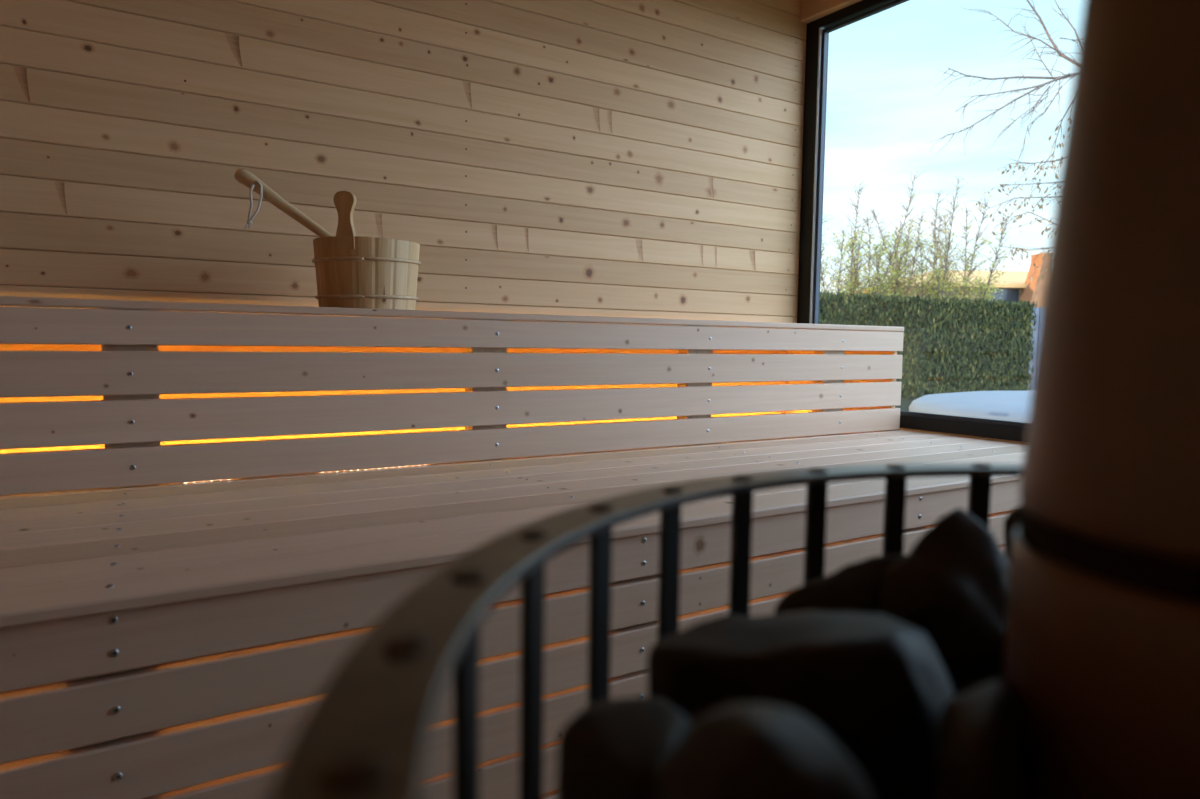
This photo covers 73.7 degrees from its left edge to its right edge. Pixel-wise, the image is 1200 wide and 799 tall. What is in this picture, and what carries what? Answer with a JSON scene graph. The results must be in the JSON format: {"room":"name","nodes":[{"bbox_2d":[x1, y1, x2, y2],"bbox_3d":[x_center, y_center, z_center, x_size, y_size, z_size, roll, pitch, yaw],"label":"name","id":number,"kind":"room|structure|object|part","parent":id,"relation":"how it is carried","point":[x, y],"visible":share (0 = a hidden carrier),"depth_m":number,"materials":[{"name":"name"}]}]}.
{"room":"spa","nodes":[
{"label":"spa","id":0,"kind":"room"},
{"bbox_2d":[0,548,804,764],"bbox_3d":[0.192,0.796,1.013,3.873,0.030,3.582,-2,5,-33],"label":"floor","id":1,"kind":"structure","parent":0,"point":[800,548],"depth_m":2.19,"materials":[{"name":"brown wood"}]},
{"bbox_2d":[0,429,1024,798],"bbox_3d":[-0.350,0.437,1.882,3.618,0.542,1.319,-2,5,-33],"label":"bench","id":2,"kind":"object","parent":1,"relation":"on","point":[102,588],"visible":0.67,"depth_m":1.23,"materials":[{"name":"brown wood"}]},
{"bbox_3d":[-0.607,0.507,1.006,0.097,0.523,0.048,-2,5,-33],"label":"post","id":3,"kind":"part","parent":2,"relation":"part of","materials":[{"name":"brown wood"}]},
{"bbox_2d":[0,296,903,495],"bbox_3d":[-0.563,-0.047,2.164,3.590,0.373,0.549,-2,5,-33],"label":"bench","id":4,"kind":"object","parent":2,"relation":"on","point":[840,379],"visible":1,"depth_m":1.88,"materials":[{"name":"brown wood"}]},
{"bbox_3d":[-0.962,-0.005,1.641,0.098,0.350,0.048,-2,5,-33],"label":"post","id":5,"kind":"part","parent":4,"relation":"part of","materials":[{"name":"brown wood"}]},
{"bbox_2d":[312,191,420,309],"bbox_3d":[-0.597,-0.368,2.053,0.269,0.282,0.269,-2,5,-33],"label":"wooden bucket","id":6,"kind":"object","parent":4,"relation":"on","point":[353,271],"visible":0.95,"depth_m":1.95,"materials":[{"name":"brown wood"}]},
{"bbox_2d":[234,168,332,236],"bbox_3d":[-0.705,-0.423,1.945,0.349,0.262,0.072,0,4,-11],"label":"ladle","id":7,"kind":"object","parent":6,"relation":"in","point":[243,176],"visible":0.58,"depth_m":1.93,"materials":[{"name":"beige wood"}]},
{"bbox_3d":[-0.831,-0.467,1.916,0.041,0.117,0.020,1,4,6],"label":"cord","id":8,"kind":"part","parent":7,"relation":"part of","materials":[{"name":"beige fabric"}]},
{"bbox_3d":[-0.295,-0.027,2.068,0.096,0.350,0.048,-2,5,-33],"label":"post","id":9,"kind":"part","parent":4,"relation":"part of","materials":[{"name":"brown wood"}]},
{"bbox_3d":[0.289,-0.046,2.443,0.097,0.350,0.048,-2,5,-33],"label":"post","id":10,"kind":"part","parent":4,"relation":"part of","materials":[{"name":"brown wood"}]},
{"bbox_3d":[0.789,-0.062,2.763,0.100,0.350,0.048,-2,5,-33],"label":"post","id":11,"kind":"part","parent":4,"relation":"part of","materials":[{"name":"brown wood"}]},
{"bbox_3d":[0.931,-0.088,3.137,0.020,0.354,0.524,-2,5,-33],"label":"panel","id":12,"kind":"part","parent":4,"relation":"part of","materials":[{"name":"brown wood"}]},
{"bbox_3d":[0.047,0.486,1.425,0.100,0.523,0.048,-2,5,-33],"label":"post","id":13,"kind":"part","parent":2,"relation":"part of","materials":[{"name":"brown wood"}]},
{"bbox_2d":[266,463,1028,798],"bbox_3d":[0.248,0.450,0.212,0.625,0.779,0.625,-2,5,-33],"label":"stove","id":14,"kind":"object","parent":1,"relation":"on","point":[367,733],"depth_m":0.28,"materials":[{"name":"metal"}]},
{"bbox_3d":[0.008,0.142,0.259,0.045,0.087,0.066,1,4,8],"label":"stove stone","id":15,"kind":"part","parent":14,"relation":"part of","materials":[{"name":"grey stone"}]},
{"bbox_3d":[0.041,0.134,0.201,0.061,0.114,0.046,-2,5,-33],"label":"stove stone","id":16,"kind":"part","parent":14,"relation":"part of","materials":[{"name":"grey stone"}]},
{"bbox_3d":[0.077,0.133,0.302,0.123,0.101,0.070,0,4,-7],"label":"stove stone","id":17,"kind":"part","parent":14,"relation":"part of","materials":[{"name":"grey stone"}]},
{"bbox_3d":[0.119,0.127,0.381,0.089,0.104,0.056,-2,5,-33],"label":"stove stone","id":18,"kind":"part","parent":14,"relation":"part of","materials":[{"name":"grey stone"}]},
{"bbox_3d":[0.160,0.116,0.376,0.063,0.127,0.091,2,4,21],"label":"stove stone","id":19,"kind":"part","parent":14,"relation":"part of","materials":[{"name":"grey stone"}]},
{"bbox_3d":[0.113,0.137,0.241,0.029,0.104,0.067,2,4,20],"label":"stove stone","id":20,"kind":"part","parent":14,"relation":"part of","materials":[{"name":"grey stone"}]},
{"bbox_3d":[0.227,0.116,0.425,0.022,0.120,0.022,1,4,-4],"label":"stove stone","id":21,"kind":"part","parent":14,"relation":"part of","materials":[{"name":"grey stone"}]},
{"bbox_2d":[1003,0,1199,798],"bbox_3d":[0.213,-0.639,0.189,0.143,1.662,0.143,-2,5,-33],"label":"flue pipe","id":22,"kind":"object","parent":14,"relation":"attached to","point":[1102,654],"visible":0.99,"depth_m":0.22,"materials":[{"name":"brown metal"}]},
{"bbox_2d":[0,0,806,452],"bbox_3d":[-0.754,-0.508,2.405,3.853,2.440,0.121,-2,5,-33],"label":"wall","id":23,"kind":"structure","parent":0,"point":[655,147],"depth_m":2.45,"materials":[{"name":"brown wood"}]},
{"bbox_2d":[843,428,1024,545],"bbox_3d":[1.783,-0.398,1.949,0.080,2.360,3.400,-2,5,-33],"label":"wall","id":24,"kind":"structure","parent":0,"point":[907,429],"depth_m":2.75,"materials":[{"name":"brown wood"}]},
{"bbox_2d":[801,0,861,23],"bbox_3d":[1.784,-1.497,1.859,0.116,0.151,3.400,-2,5,-33],"label":"trim","id":25,"kind":"structure","parent":24,"relation":"attached to","point":[811,10],"depth_m":3.18,"materials":[{"name":"brown wood"}]},
{"bbox_2d":[797,0,1027,441],"bbox_3d":[1.603,-0.641,2.200,0.060,1.610,2.750,-2,5,-33],"label":"window","id":26,"kind":"structure","parent":24,"relation":"in","point":[817,32],"depth_m":3.26,"materials":[{"name":"black metal"}]},
{"label":"outside","id":27,"kind":"structure","parent":0,"visible":0},
{"bbox_3d":[20.932,-0.488,25.351,57.392,0.100,100.000,-2,5,-33],"label":"ground","id":28,"kind":"structure","parent":27,"visible":0},
{"bbox_2d":[828,276,850,294],"bbox_3d":[2.779,-0.799,10.563,1.464,2.156,1.723,2,4,21],"label":"young tree","id":29,"kind":"object","parent":28,"relation":"on","point":[834,276],"visible":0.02,"depth_m":10.23,"materials":[{"name":"green plant"}]},
{"bbox_2d":[820,178,907,295],"bbox_3d":[3.300,-1.346,10.915,1.591,3.210,1.416,1,4,-4],"label":"young tree","id":30,"kind":"object","parent":28,"relation":"on","point":[890,257],"visible":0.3,"depth_m":10.68,"materials":[{"name":"green plant"}]},
{"bbox_2d":[829,170,944,297],"bbox_3d":[3.944,-1.446,11.156,1.604,3.393,1.752,2,4,10],"label":"young tree","id":31,"kind":"object","parent":28,"relation":"on","point":[903,245],"visible":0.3,"depth_m":11.06,"materials":[{"name":"green plant"}]},
{"bbox_2d":[819,291,1036,410],"bbox_3d":[2.053,-0.454,9.160,7.688,1.645,0.660,-1,5,-24],"label":"hedge","id":32,"kind":"object","parent":28,"relation":"on","point":[950,345],"visible":0.31,"depth_m":9.86,"materials":[{"name":"green plant"}]},
{"bbox_2d":[869,175,992,300],"bbox_3d":[4.782,-1.447,11.522,2.085,3.365,1.343,0,4,-9],"label":"young tree","id":33,"kind":"object","parent":28,"relation":"on","point":[937,280],"visible":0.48,"depth_m":11.45,"materials":[{"name":"green plant"}]},
{"bbox_2d":[848,253,1048,306],"bbox_3d":[12.200,-2.202,24.370,8.030,3.812,6.150,1,4,0],"label":"house","id":34,"kind":"structure","parent":28,"relation":"on","point":[1014,284],"depth_m":21.90,"materials":[{"name":"orange"}]},
{"bbox_2d":[903,203,1016,301],"bbox_3d":[5.418,-1.320,11.957,1.694,3.070,1.858,4,5,40],"label":"young tree","id":35,"kind":"object","parent":28,"relation":"on","point":[986,294],"visible":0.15,"depth_m":11.58,"materials":[{"name":"green plant"}]},
{"bbox_2d":[909,391,1031,422],"bbox_3d":[3.125,0.336,4.781,2.422,0.742,2.422,-2,5,-33],"label":"hot tub","id":36,"kind":"object","parent":28,"relation":"on","point":[997,405],"visible":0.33,"depth_m":4.57,"materials":[{"name":"white plastic"}]},
{"bbox_2d":[927,0,1078,285],"bbox_3d":[4.526,-2.081,7.996,2.436,5.140,0.958,1,4,6],"label":"bare tree","id":37,"kind":"object","parent":28,"relation":"on","point":[1055,46],"visible":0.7,"depth_m":8.05,"materials":[{"name":"brown plant"}]},
{"bbox_2d":[1027,307,1040,390],"bbox_3d":[6.461,-0.474,10.970,1.600,1.550,0.071,1,4,0],"label":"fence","id":38,"kind":"object","parent":28,"relation":"on","point":[1038,309],"visible":0.06,"depth_m":10.91,"materials":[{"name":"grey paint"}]}
]}

